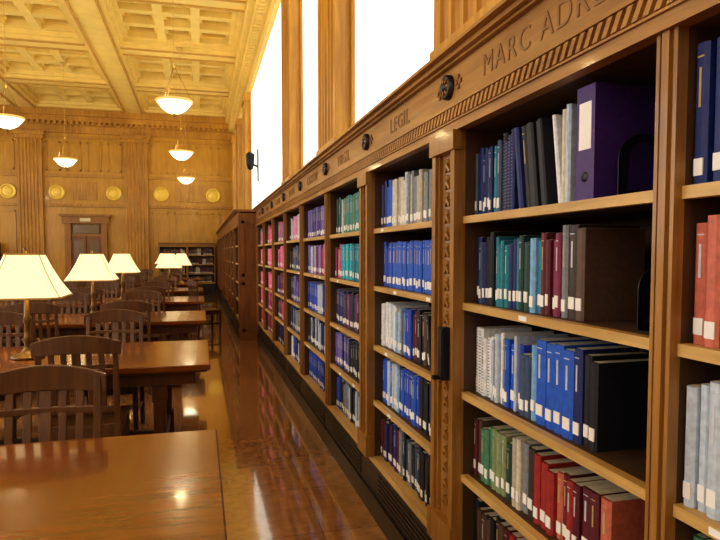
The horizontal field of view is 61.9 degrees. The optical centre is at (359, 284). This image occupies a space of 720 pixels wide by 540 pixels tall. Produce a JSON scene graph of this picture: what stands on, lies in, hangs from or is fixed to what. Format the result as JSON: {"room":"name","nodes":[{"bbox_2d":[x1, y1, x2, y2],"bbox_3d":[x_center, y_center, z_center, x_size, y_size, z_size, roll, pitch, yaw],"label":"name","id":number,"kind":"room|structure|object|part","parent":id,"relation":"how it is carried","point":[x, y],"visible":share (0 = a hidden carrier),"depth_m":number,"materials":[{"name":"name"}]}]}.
{"room":"library","nodes":[
{"label":"library","id":0,"kind":"room"},
{"bbox_2d":[0,130,231,291],"bbox_3d":[-9.889,-3.236,21.612,10.700,7.200,0.270,-1,3,-15],"label":"wall","id":1,"kind":"structure","parent":0,"point":[186,216],"depth_m":21.84,"materials":[{"name":"brown wood"}]},
{"bbox_2d":[0,183,16,198],"bbox_3d":[-12.249,-3.257,20.875,0.560,0.560,0.070,-1,3,-15],"label":"wall medallion","id":2,"kind":"object","parent":1,"relation":"attached to","point":[7,190],"visible":1,"depth_m":20.86,"materials":[{"name":"gold metal"}]},
{"bbox_2d":[11,129,44,253],"bbox_3d":[-11.530,-2.478,21.014,1.000,5.750,0.245,-1,3,-15],"label":"pilaster","id":3,"kind":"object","parent":1,"relation":"attached to","point":[29,152],"depth_m":20.96,"materials":[{"name":"brown wood"}]},
{"bbox_2d":[48,184,65,199],"bbox_3d":[-10.751,-3.278,21.274,0.560,0.560,0.070,-1,3,-15],"label":"wall medallion","id":4,"kind":"object","parent":1,"relation":"attached to","point":[56,191],"visible":1,"depth_m":21.26,"materials":[{"name":"gold metal"}]},
{"bbox_2d":[59,214,111,276],"bbox_3d":[-9.795,-1.069,21.491,1.720,2.875,0.220,-1,3,-15],"label":"door","id":5,"kind":"structure","parent":1,"relation":"in","point":[75,244],"depth_m":21.46,"materials":[{"name":"brown wood"}]},
{"bbox_2d":[106,186,121,200],"bbox_3d":[-8.925,-3.303,21.760,0.560,0.560,0.070,-1,3,-15],"label":"wall medallion","id":6,"kind":"object","parent":1,"relation":"attached to","point":[113,193],"visible":1,"depth_m":21.74,"materials":[{"name":"gold metal"}]},
{"bbox_2d":[120,134,149,277],"bbox_3d":[-8.148,-2.525,21.914,1.000,5.750,0.245,-1,3,-15],"label":"pilaster","id":7,"kind":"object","parent":1,"relation":"attached to","point":[135,146],"depth_m":21.87,"materials":[{"name":"brown wood"}]},
{"bbox_2d":[0,0,280,140],"bbox_3d":[-6.432,-5.079,8.535,10.700,0.750,26.700,-1,3,-15],"label":"trim","id":8,"kind":"structure","parent":1,"relation":"attached to","point":[260,15],"depth_m":20.99,"materials":[{"name":"paint"}]},
{"bbox_2d":[153,187,168,201],"bbox_3d":[-7.350,-3.325,22.179,0.560,0.560,0.070,-1,3,-15],"label":"wall medallion","id":9,"kind":"object","parent":1,"relation":"attached to","point":[161,194],"visible":1,"depth_m":22.16,"materials":[{"name":"gold metal"}]},
{"bbox_2d":[206,188,220,202],"bbox_3d":[-5.543,-3.351,22.660,0.560,0.560,0.070,-1,3,-15],"label":"wall medallion","id":10,"kind":"object","parent":1,"relation":"attached to","point":[213,195],"visible":1,"depth_m":22.64,"materials":[{"name":"gold metal"}]},
{"bbox_2d":[0,0,246,117],"bbox_3d":[-6.432,-5.763,8.500,10.700,0.680,26.700,-1,3,-15],"label":"ceiling","id":11,"kind":"structure","parent":0,"point":[117,55],"depth_m":15.13,"materials":[{"name":"paint"}]},
{"bbox_2d":[0,0,24,131],"bbox_3d":[-6.506,-4.206,10.997,0.600,2.790,0.600,-1,3,-15],"label":"pendant lamp","id":12,"kind":"object","parent":11,"relation":"hanging from","point":[7,121],"visible":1,"depth_m":10.96,"materials":[{"name":"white glass"}]},
{"bbox_2d":[53,62,77,168],"bbox_3d":[-7.839,-4.464,15.913,0.600,2.790,0.600,-1,3,-15],"label":"pendant lamp","id":13,"kind":"object","parent":11,"relation":"hanging from","point":[65,162],"visible":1,"depth_m":15.83,"materials":[{"name":"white glass"}]},
{"bbox_2d":[155,0,192,116],"bbox_3d":[-3.053,-4.144,9.808,0.600,2.790,0.600,-1,3,-15],"label":"pendant lamp","id":14,"kind":"object","parent":11,"relation":"hanging from","point":[174,105],"visible":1,"depth_m":9.72,"materials":[{"name":"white glass"}]},
{"bbox_2d":[168,47,193,162],"bbox_3d":[-4.416,-4.403,14.757,0.600,2.790,0.600,-1,3,-15],"label":"pendant lamp","id":15,"kind":"object","parent":11,"relation":"hanging from","point":[178,154],"visible":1,"depth_m":14.66,"materials":[{"name":"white glass"}]},
{"bbox_2d":[177,138,194,185],"bbox_3d":[-5.781,-4.671,19.871,0.600,2.790,0.600,-1,3,-15],"label":"pendant lamp","id":16,"kind":"object","parent":11,"relation":"hanging from","point":[185,180],"visible":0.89,"depth_m":19.78,"materials":[{"name":"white glass"}]},
{"bbox_2d":[0,292,386,539],"bbox_3d":[-6.432,1.088,8.859,11.100,0.100,27.100,-1,3,-15],"label":"floor","id":17,"kind":"structure","parent":0,"point":[281,481],"depth_m":4.68,"materials":[{"name":"wood"}]},
{"bbox_2d":[0,300,30,346],"bbox_3d":[-4.314,0.617,7.259,0.500,1.011,0.525,-1,3,-13],"label":"slat-back chair","id":18,"kind":"object","parent":17,"relation":"on","point":[9,302],"visible":0.15,"depth_m":7.44,"materials":[{"name":"brown wood"}]},
{"bbox_2d":[0,312,31,438],"bbox_3d":[-2.950,0.745,4.805,0.500,1.011,0.525,-1,3,-16],"label":"slat-back chair","id":19,"kind":"object","parent":17,"relation":"on","point":[6,318],"visible":0.3,"depth_m":5.02,"materials":[{"name":"brown wood"}]},
{"bbox_2d":[4,302,59,399],"bbox_3d":[-3.351,0.669,6.255,0.500,1.011,0.525,-1,3,-16],"label":"slat-back chair","id":20,"kind":"object","parent":17,"relation":"on","point":[35,307],"visible":0.31,"depth_m":6.03,"materials":[{"name":"brown wood"}]},
{"bbox_2d":[17,300,52,341],"bbox_3d":[-4.693,0.538,8.749,0.500,1.011,0.525,-1,3,-16],"label":"slat-back chair","id":21,"kind":"object","parent":17,"relation":"on","point":[44,301],"visible":0.04,"depth_m":8.53,"materials":[{"name":"brown wood"}]},
{"bbox_2d":[0,365,106,444],"bbox_3d":[-1.313,0.871,2.413,0.500,1.011,0.525,-1,3,-15],"label":"slat-back chair","id":22,"kind":"object","parent":17,"relation":"on","point":[44,379],"visible":0.53,"depth_m":2.62,"materials":[{"name":"brown wood"}]},
{"bbox_2d":[43,291,88,339],"bbox_3d":[-3.667,0.607,7.448,0.500,1.011,0.525,-1,3,-14],"label":"slat-back chair","id":23,"kind":"object","parent":17,"relation":"on","point":[79,296],"visible":0.23,"depth_m":7.66,"materials":[{"name":"brown wood"}]},
{"bbox_2d":[63,282,75,288],"bbox_3d":[-4.999,0.477,9.926,0.500,1.011,0.525,-1,3,-16],"label":"slat-back chair","id":24,"kind":"object","parent":17,"relation":"on","point":[68,285],"visible":0.07,"depth_m":10.16,"materials":[{"name":"brown wood"}]},
{"bbox_2d":[62,280,85,313],"bbox_3d":[-5.400,0.401,11.372,0.500,1.011,0.525,-1,3,-12],"label":"slat-back chair","id":25,"kind":"object","parent":17,"relation":"on","point":[79,284],"visible":0.04,"depth_m":11.13,"materials":[{"name":"brown wood"}]},
{"bbox_2d":[30,335,130,440],"bbox_3d":[-1.749,0.796,3.835,0.500,1.011,0.525,-1,3,-13],"label":"slat-back chair","id":26,"kind":"object","parent":17,"relation":"on","point":[116,417],"visible":0.47,"depth_m":3.63,"materials":[{"name":"brown wood"}]},
{"bbox_2d":[69,287,103,336],"bbox_3d":[-4.023,0.530,8.902,0.500,1.011,0.525,-1,3,-13],"label":"slat-back chair","id":27,"kind":"object","parent":17,"relation":"on","point":[87,290],"visible":0.12,"depth_m":8.67,"materials":[{"name":"brown wood"}]},
{"bbox_2d":[0,296,203,340],"bbox_3d":[-4.054,0.626,9.542,3.060,0.750,1.200,-1,3,-15],"label":"table","id":28,"kind":"object","parent":17,"relation":"on","point":[176,303],"visible":0.25,"depth_m":9.33,"materials":[{"name":"brown wood"}]},
{"bbox_2d":[109,251,140,300],"bbox_3d":[-3.793,-0.146,9.571,0.530,0.790,0.530,-1,3,-15],"label":"table lamp","id":29,"kind":"object","parent":28,"relation":"on","point":[121,262],"visible":0.78,"depth_m":9.41,"materials":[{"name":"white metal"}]},
{"bbox_2d":[87,282,118,336],"bbox_3d":[-4.358,0.467,10.104,0.500,1.011,0.525,-1,3,-13],"label":"slat-back chair","id":30,"kind":"object","parent":17,"relation":"on","point":[103,285],"visible":0.23,"depth_m":10.32,"materials":[{"name":"brown wood"}]},
{"bbox_2d":[3,310,205,386],"bbox_3d":[-3.348,0.765,6.898,3.060,0.750,1.200,-1,3,-15],"label":"table","id":31,"kind":"object","parent":17,"relation":"on","point":[174,323],"visible":0.34,"depth_m":6.67,"materials":[{"name":"brown wood"}]},
{"bbox_2d":[63,250,119,318],"bbox_3d":[-3.087,-0.008,6.927,0.530,0.790,0.530,-1,3,-15],"label":"table lamp","id":32,"kind":"object","parent":31,"relation":"on","point":[92,267],"visible":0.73,"depth_m":6.76,"materials":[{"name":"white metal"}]},
{"bbox_2d":[0,340,210,444],"bbox_3d":[-2.642,0.904,4.254,3.060,0.750,1.200,-1,3,-15],"label":"table","id":33,"kind":"object","parent":17,"relation":"on","point":[160,365],"visible":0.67,"depth_m":4.12,"materials":[{"name":"brown wood"}]},
{"bbox_2d":[0,248,72,359],"bbox_3d":[-2.381,0.131,4.284,0.530,0.790,0.530,-1,3,-15],"label":"table lamp","id":34,"kind":"object","parent":33,"relation":"on","point":[26,277],"visible":0.95,"depth_m":4.13,"materials":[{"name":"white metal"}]},
{"bbox_2d":[97,280,125,297],"bbox_3d":[-4.734,0.392,11.546,0.500,1.011,0.525,-1,3,-12],"label":"slat-back chair","id":35,"kind":"object","parent":17,"relation":"on","point":[116,281],"visible":0.03,"depth_m":11.31,"materials":[{"name":"brown wood"}]},
{"bbox_2d":[0,429,226,539],"bbox_3d":[-1.936,1.042,1.611,3.060,0.750,1.200,-1,3,-15],"label":"table","id":36,"kind":"object","parent":17,"relation":"on","point":[160,486],"visible":1,"depth_m":1.91,"materials":[{"name":"brown wood"}]},
{"bbox_2d":[84,309,145,429],"bbox_3d":[-2.075,0.734,5.023,0.500,1.011,0.525,-1,3,-14],"label":"slat-back chair","id":37,"kind":"object","parent":17,"relation":"on","point":[115,316],"visible":0.34,"depth_m":5.22,"materials":[{"name":"brown wood"}]},
{"bbox_2d":[117,276,134,287],"bbox_3d":[-5.063,0.330,12.727,0.500,1.011,0.525,-1,3,-13],"label":"slat-back chair","id":38,"kind":"object","parent":17,"relation":"on","point":[126,278],"visible":0.19,"depth_m":12.95,"materials":[{"name":"brown wood"}]},
{"bbox_2d":[101,300,151,396],"bbox_3d":[-2.490,0.657,6.487,0.500,1.011,0.525,-1,3,-16],"label":"slat-back chair","id":39,"kind":"object","parent":17,"relation":"on","point":[140,306],"visible":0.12,"depth_m":6.25,"materials":[{"name":"brown wood"}]},
{"bbox_2d":[119,274,139,287],"bbox_3d":[-5.451,0.254,14.182,0.500,1.011,0.525,-1,3,-17],"label":"slat-back chair","id":40,"kind":"object","parent":17,"relation":"on","point":[137,277],"visible":0.12,"depth_m":13.97,"materials":[{"name":"brown wood"}]},
{"bbox_2d":[126,272,145,281],"bbox_3d":[-5.755,0.191,15.375,0.500,1.011,0.525,-1,3,-17],"label":"slat-back chair","id":41,"kind":"object","parent":17,"relation":"on","point":[141,274],"visible":0.09,"depth_m":15.60,"materials":[{"name":"brown wood"}]},
{"bbox_2d":[78,282,202,288],"bbox_3d":[-5.466,0.349,14.830,3.060,0.750,1.200,-1,3,-15],"label":"table","id":42,"kind":"object","parent":17,"relation":"on","point":[181,285],"visible":0.05,"depth_m":14.60,"materials":[{"name":"brown wood"}]},
{"bbox_2d":[176,252,191,282],"bbox_3d":[-4.480,-0.433,15.052,0.530,0.790,0.530,-1,3,-15],"label":"table lamp","id":43,"kind":"object","parent":42,"relation":"on","point":[181,257],"visible":0.88,"depth_m":14.90,"materials":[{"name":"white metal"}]},
{"bbox_2d":[121,290,161,341],"bbox_3d":[-2.811,0.594,7.693,0.500,1.011,0.525,-1,3,-14],"label":"slat-back chair","id":44,"kind":"object","parent":17,"relation":"on","point":[139,294],"visible":0.31,"depth_m":7.89,"materials":[{"name":"brown wood"}]},
{"bbox_2d":[139,271,148,281],"bbox_3d":[-6.165,0.113,16.860,0.500,1.011,0.525,-1,3,-12],"label":"slat-back chair","id":45,"kind":"object","parent":17,"relation":"on","point":[147,273],"visible":0.08,"depth_m":16.64,"materials":[{"name":"brown wood"}]},
{"bbox_2d":[140,269,152,277],"bbox_3d":[-6.480,0.053,18.005,0.500,1.011,0.525,-1,3,-14],"label":"slat-back chair","id":46,"kind":"object","parent":17,"relation":"on","point":[146,270],"visible":0.13,"depth_m":18.23,"materials":[{"name":"brown wood"}]},
{"bbox_2d":[130,286,165,340],"bbox_3d":[-3.205,0.518,9.147,0.500,1.011,0.525,-1,3,-16],"label":"slat-back chair","id":47,"kind":"object","parent":17,"relation":"on","point":[150,288],"visible":0.12,"depth_m":8.92,"materials":[{"name":"brown wood"}]},
{"bbox_2d":[96,287,202,297],"bbox_3d":[-4.760,0.488,12.186,3.060,0.750,1.200,-1,3,-15],"label":"table","id":48,"kind":"object","parent":17,"relation":"on","point":[177,291],"visible":0.09,"depth_m":11.96,"materials":[{"name":"brown wood"}]},
{"bbox_2d":[155,251,182,288],"bbox_3d":[-3.977,-0.300,12.509,0.530,0.790,0.530,-1,3,-15],"label":"table lamp","id":49,"kind":"object","parent":48,"relation":"on","point":[168,260],"visible":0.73,"depth_m":12.34,"materials":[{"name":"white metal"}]},
{"bbox_2d":[141,281,170,340],"bbox_3d":[-3.505,0.456,10.314,0.500,1.011,0.525,-1,3,-18],"label":"slat-back chair","id":50,"kind":"object","parent":17,"relation":"on","point":[151,283],"visible":0.16,"depth_m":10.53,"materials":[{"name":"brown wood"}]},
{"bbox_2d":[147,279,173,311],"bbox_3d":[-3.882,0.381,11.759,0.500,1.011,0.525,-1,3,-13],"label":"slat-back chair","id":51,"kind":"object","parent":17,"relation":"on","point":[163,280],"visible":0.12,"depth_m":11.53,"materials":[{"name":"brown wood"}]},
{"bbox_2d":[153,275,176,287],"bbox_3d":[-4.218,0.318,12.963,0.500,1.011,0.525,-1,3,-12],"label":"slat-back chair","id":52,"kind":"object","parent":17,"relation":"on","point":[173,278],"visible":0.09,"depth_m":13.18,"materials":[{"name":"brown wood"}]},
{"bbox_2d":[158,274,179,287],"bbox_3d":[-4.592,0.241,14.416,0.500,1.011,0.525,-1,3,-17],"label":"slat-back chair","id":53,"kind":"object","parent":17,"relation":"on","point":[175,275],"visible":0.12,"depth_m":14.22,"materials":[{"name":"brown wood"}]},
{"bbox_2d":[137,277,201,281],"bbox_3d":[-6.172,0.211,17.474,3.060,0.750,1.200,-1,3,-15],"label":"table","id":54,"kind":"object","parent":17,"relation":"on","point":[198,279],"visible":0.1,"depth_m":17.25,"materials":[{"name":"brown wood"}]},
{"bbox_2d":[155,252,165,271],"bbox_3d":[-5.718,-0.565,17.554,0.530,0.790,0.530,-1,3,-15],"label":"table lamp","id":55,"kind":"object","parent":54,"relation":"on","point":[161,254],"visible":0.35,"depth_m":17.35,"materials":[{"name":"beige fabric"}]},
{"bbox_2d":[162,272,180,279],"bbox_3d":[-4.906,0.179,15.615,0.500,1.011,0.525,-1,3,-15],"label":"slat-back chair","id":56,"kind":"object","parent":17,"relation":"on","point":[176,273],"visible":0.08,"depth_m":15.84,"materials":[{"name":"brown wood"}]},
{"bbox_2d":[158,242,215,293],"bbox_3d":[-6.389,-0.603,22.210,2.000,1.880,0.385,-1,3,-15],"label":"bookcase","id":57,"kind":"object","parent":17,"relation":"on","point":[208,287],"visible":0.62,"depth_m":22.30,"materials":[{"name":"brown wood"}]},
{"bbox_2d":[160,248,212,282],"bbox_3d":[-6.413,-0.705,22.234,1.879,1.280,0.216,-1,3,-15],"label":"books","id":58,"kind":"object","parent":57,"relation":"in","point":[207,251],"visible":0.48,"depth_m":22.25,"materials":[{"name":"paper"}]},
{"bbox_2d":[187,280,221,335],"bbox_3d":[-2.901,0.411,11.176,0.525,1.011,0.500,-2,4,-35],"label":"slat-back chair","id":59,"kind":"object","parent":17,"relation":"on","point":[190,283],"visible":0.68,"depth_m":11.05,"materials":[{"name":"brown wood"}]},
{"bbox_2d":[215,209,257,340],"bbox_3d":[-3.381,-0.483,16.470,0.805,2.240,12.825,-1,3,-15],"label":"bookcase","id":60,"kind":"object","parent":17,"relation":"on","point":[236,237],"visible":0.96,"depth_m":10.31,"materials":[{"name":"brown wood"}]},
{"bbox_3d":[-1.703,-0.128,10.314,0.740,2.175,0.045,-1,3,-15],"label":"panel","id":61,"kind":"part","parent":60,"relation":"part of","materials":[{"name":"brown wood"}]},
{"bbox_2d":[252,0,719,539],"bbox_3d":[-0.083,0.134,4.700,0.525,2.240,11.500,-1,3,-15],"label":"built-in bookcase","id":62,"kind":"object","parent":17,"relation":"on","point":[522,62],"visible":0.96,"depth_m":2.20,"materials":[{"name":"brown wood"}]},
{"bbox_2d":[261,229,262,322],"bbox_3d":[-1.450,-0.133,9.682,0.216,1.571,0.944,-1,3,-15],"label":"books","id":63,"kind":"object","parent":62,"relation":"in","point":[261,229],"visible":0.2,"depth_m":9.92,"materials":[{"name":"paper"}]},
{"bbox_2d":[268,225,271,332],"bbox_3d":[-1.156,-0.075,8.581,0.216,1.571,1.028,-1,3,-15],"label":"books","id":64,"kind":"object","parent":62,"relation":"in","point":[269,226],"visible":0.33,"depth_m":8.85,"materials":[{"name":"paper"}]},
{"bbox_2d":[278,221,283,346],"bbox_3d":[-0.852,-0.011,7.444,0.216,1.562,0.985,-1,3,-15],"label":"books","id":65,"kind":"object","parent":62,"relation":"in","point":[280,224],"visible":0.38,"depth_m":7.59,"materials":[{"name":"paper"}]},
{"bbox_2d":[290,214,299,363],"bbox_3d":[-0.555,0.048,6.329,0.216,1.560,1.015,-1,3,-15],"label":"books","id":66,"kind":"object","parent":62,"relation":"in","point":[294,221],"visible":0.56,"depth_m":6.50,"materials":[{"name":"paper"}]},
{"bbox_2d":[308,206,324,391],"bbox_3d":[-0.245,0.109,5.184,0.224,1.560,1.071,-1,3,-15],"label":"books","id":67,"kind":"object","parent":62,"relation":"in","point":[316,253],"visible":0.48,"depth_m":5.30,"materials":[{"name":"paper"}]},
{"bbox_2d":[335,192,358,426],"bbox_3d":[0.045,0.164,4.101,0.226,1.563,0.955,-1,3,-15],"label":"books","id":68,"kind":"object","parent":62,"relation":"in","point":[347,255],"visible":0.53,"depth_m":4.18,"materials":[{"name":"paper"}]},
{"bbox_2d":[381,169,431,506],"bbox_3d":[0.343,0.221,2.983,0.224,1.566,0.913,-1,3,-15],"label":"books","id":69,"kind":"object","parent":62,"relation":"in","point":[405,326],"visible":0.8,"depth_m":2.99,"materials":[{"name":"paper"}]},
{"bbox_2d":[432,326,449,380],"bbox_3d":[0.305,0.261,2.274,0.054,0.200,0.045,-1,3,-15],"label":"card holder","id":70,"kind":"object","parent":62,"relation":"attached to","point":[443,331],"visible":1,"depth_m":2.26,"materials":[{"name":"black metal"}]},
{"bbox_2d":[473,103,648,539],"bbox_3d":[0.630,0.273,1.907,0.223,1.574,0.771,-1,3,-15],"label":"books","id":71,"kind":"object","parent":62,"relation":"in","point":[592,393],"visible":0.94,"depth_m":1.76,"materials":[{"name":"paper"}]},
{"bbox_2d":[575,82,655,200],"bbox_3d":[0.670,-0.365,1.572,0.187,0.292,0.075,-1,3,-15],"label":"ring binder","id":72,"kind":"object","parent":62,"relation":"on","point":[608,114],"visible":0.84,"depth_m":1.53,"materials":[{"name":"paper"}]},
{"bbox_2d":[617,134,653,194],"bbox_3d":[0.723,-0.292,1.447,0.150,0.160,0.110,-1,3,-15],"label":"bookend","id":73,"kind":"object","parent":62,"relation":"on","point":[627,146],"visible":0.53,"depth_m":1.48,"materials":[{"name":"black metal"}]},
{"bbox_2d":[637,267,650,332],"bbox_3d":[0.744,0.032,1.387,0.150,0.160,0.110,-1,3,-15],"label":"bookend","id":74,"kind":"object","parent":62,"relation":"in","point":[643,325],"visible":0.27,"depth_m":1.42,"materials":[{"name":"black metal"}]},
{"bbox_2d":[683,37,719,539],"bbox_3d":[0.905,0.330,0.807,0.243,1.576,0.956,-1,3,-15],"label":"books","id":75,"kind":"object","parent":62,"relation":"in","point":[701,483],"visible":0.99,"depth_m":1.18,"materials":[{"name":"paper"}]},
{"bbox_3d":[-1.166,-2.631,10.070,0.200,7.200,26.700,-1,3,-15],"label":"wall","id":76,"kind":"structure","parent":0,"visible":0},
{"bbox_2d":[231,135,236,211],"bbox_3d":[-4.610,-3.662,22.103,0.225,3.500,0.680,-1,3,-15],"label":"pilaster","id":77,"kind":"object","parent":76,"relation":"attached to","point":[233,137],"depth_m":21.80,"materials":[{"name":"brown wood"}]},
{"bbox_2d":[235,118,242,208],"bbox_3d":[-3.914,-3.525,19.497,0.225,3.500,0.880,-1,3,-15],"label":"pilaster","id":78,"kind":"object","parent":76,"relation":"attached to","point":[238,123],"depth_m":19.11,"materials":[{"name":"brown wood"}]},
{"bbox_2d":[242,119,242,202],"bbox_3d":[-3.420,-3.466,17.974,0.055,3.440,2.380,-1,3,-15],"label":"window","id":79,"kind":"structure","parent":76,"relation":"in","point":[242,119],"depth_m":19.05,"materials":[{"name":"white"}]},
{"bbox_2d":[241,92,250,209],"bbox_3d":[-3.090,-3.363,16.410,0.225,3.500,0.880,-1,3,-15],"label":"pilaster","id":80,"kind":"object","parent":76,"relation":"attached to","point":[245,101],"depth_m":16.04,"materials":[{"name":"brown wood"}]},
{"bbox_2d":[245,149,258,181],"bbox_3d":[-2.558,-2.822,14.196,0.299,0.750,0.220,-1,3,-15],"label":"wall sconce","id":81,"kind":"object","parent":76,"relation":"attached to","point":[249,156],"visible":1,"depth_m":14.13,"materials":[{"name":"black metal"}]},
{"bbox_2d":[250,3,281,209],"bbox_3d":[-1.951,-3.177,12.474,0.055,3.440,7.380,-1,3,-15],"label":"window","id":82,"kind":"structure","parent":76,"relation":"in","point":[266,95],"depth_m":12.13,"materials":[{"name":"white glass"}]},
{"bbox_2d":[281,0,300,184],"bbox_3d":[-0.973,-2.948,8.483,0.225,3.500,0.910,-1,3,-15],"label":"pilaster","id":83,"kind":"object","parent":76,"relation":"attached to","point":[290,9],"depth_m":8.13,"materials":[{"name":"brown wood"}]},
{"bbox_2d":[300,0,317,167],"bbox_3d":[-0.530,-2.898,7.153,0.055,3.440,1.950,-1,3,-15],"label":"window","id":84,"kind":"structure","parent":76,"relation":"in","point":[308,8],"depth_m":7.65,"materials":[{"name":"white glass"}]},
{"bbox_2d":[316,0,350,154],"bbox_3d":[-0.251,-2.806,5.781,0.225,3.500,0.910,-1,3,-15],"label":"pilaster","id":85,"kind":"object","parent":76,"relation":"attached to","point":[333,16],"depth_m":5.56,"materials":[{"name":"brown wood"}]},
{"bbox_2d":[350,0,433,125],"bbox_3d":[0.243,-2.747,4.258,0.055,3.440,2.350,-1,3,-15],"label":"window","id":86,"kind":"structure","parent":76,"relation":"in","point":[391,40],"depth_m":4.55,"materials":[{"name":"white glass"}]},
{"bbox_2d":[430,0,500,59],"bbox_3d":[0.573,-2.645,2.693,0.225,3.500,0.910,-1,3,-15],"label":"pilaster","id":87,"kind":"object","parent":76,"relation":"attached to","point":[452,18],"depth_m":2.92,"materials":[{"name":"brown wood"}]}
]}

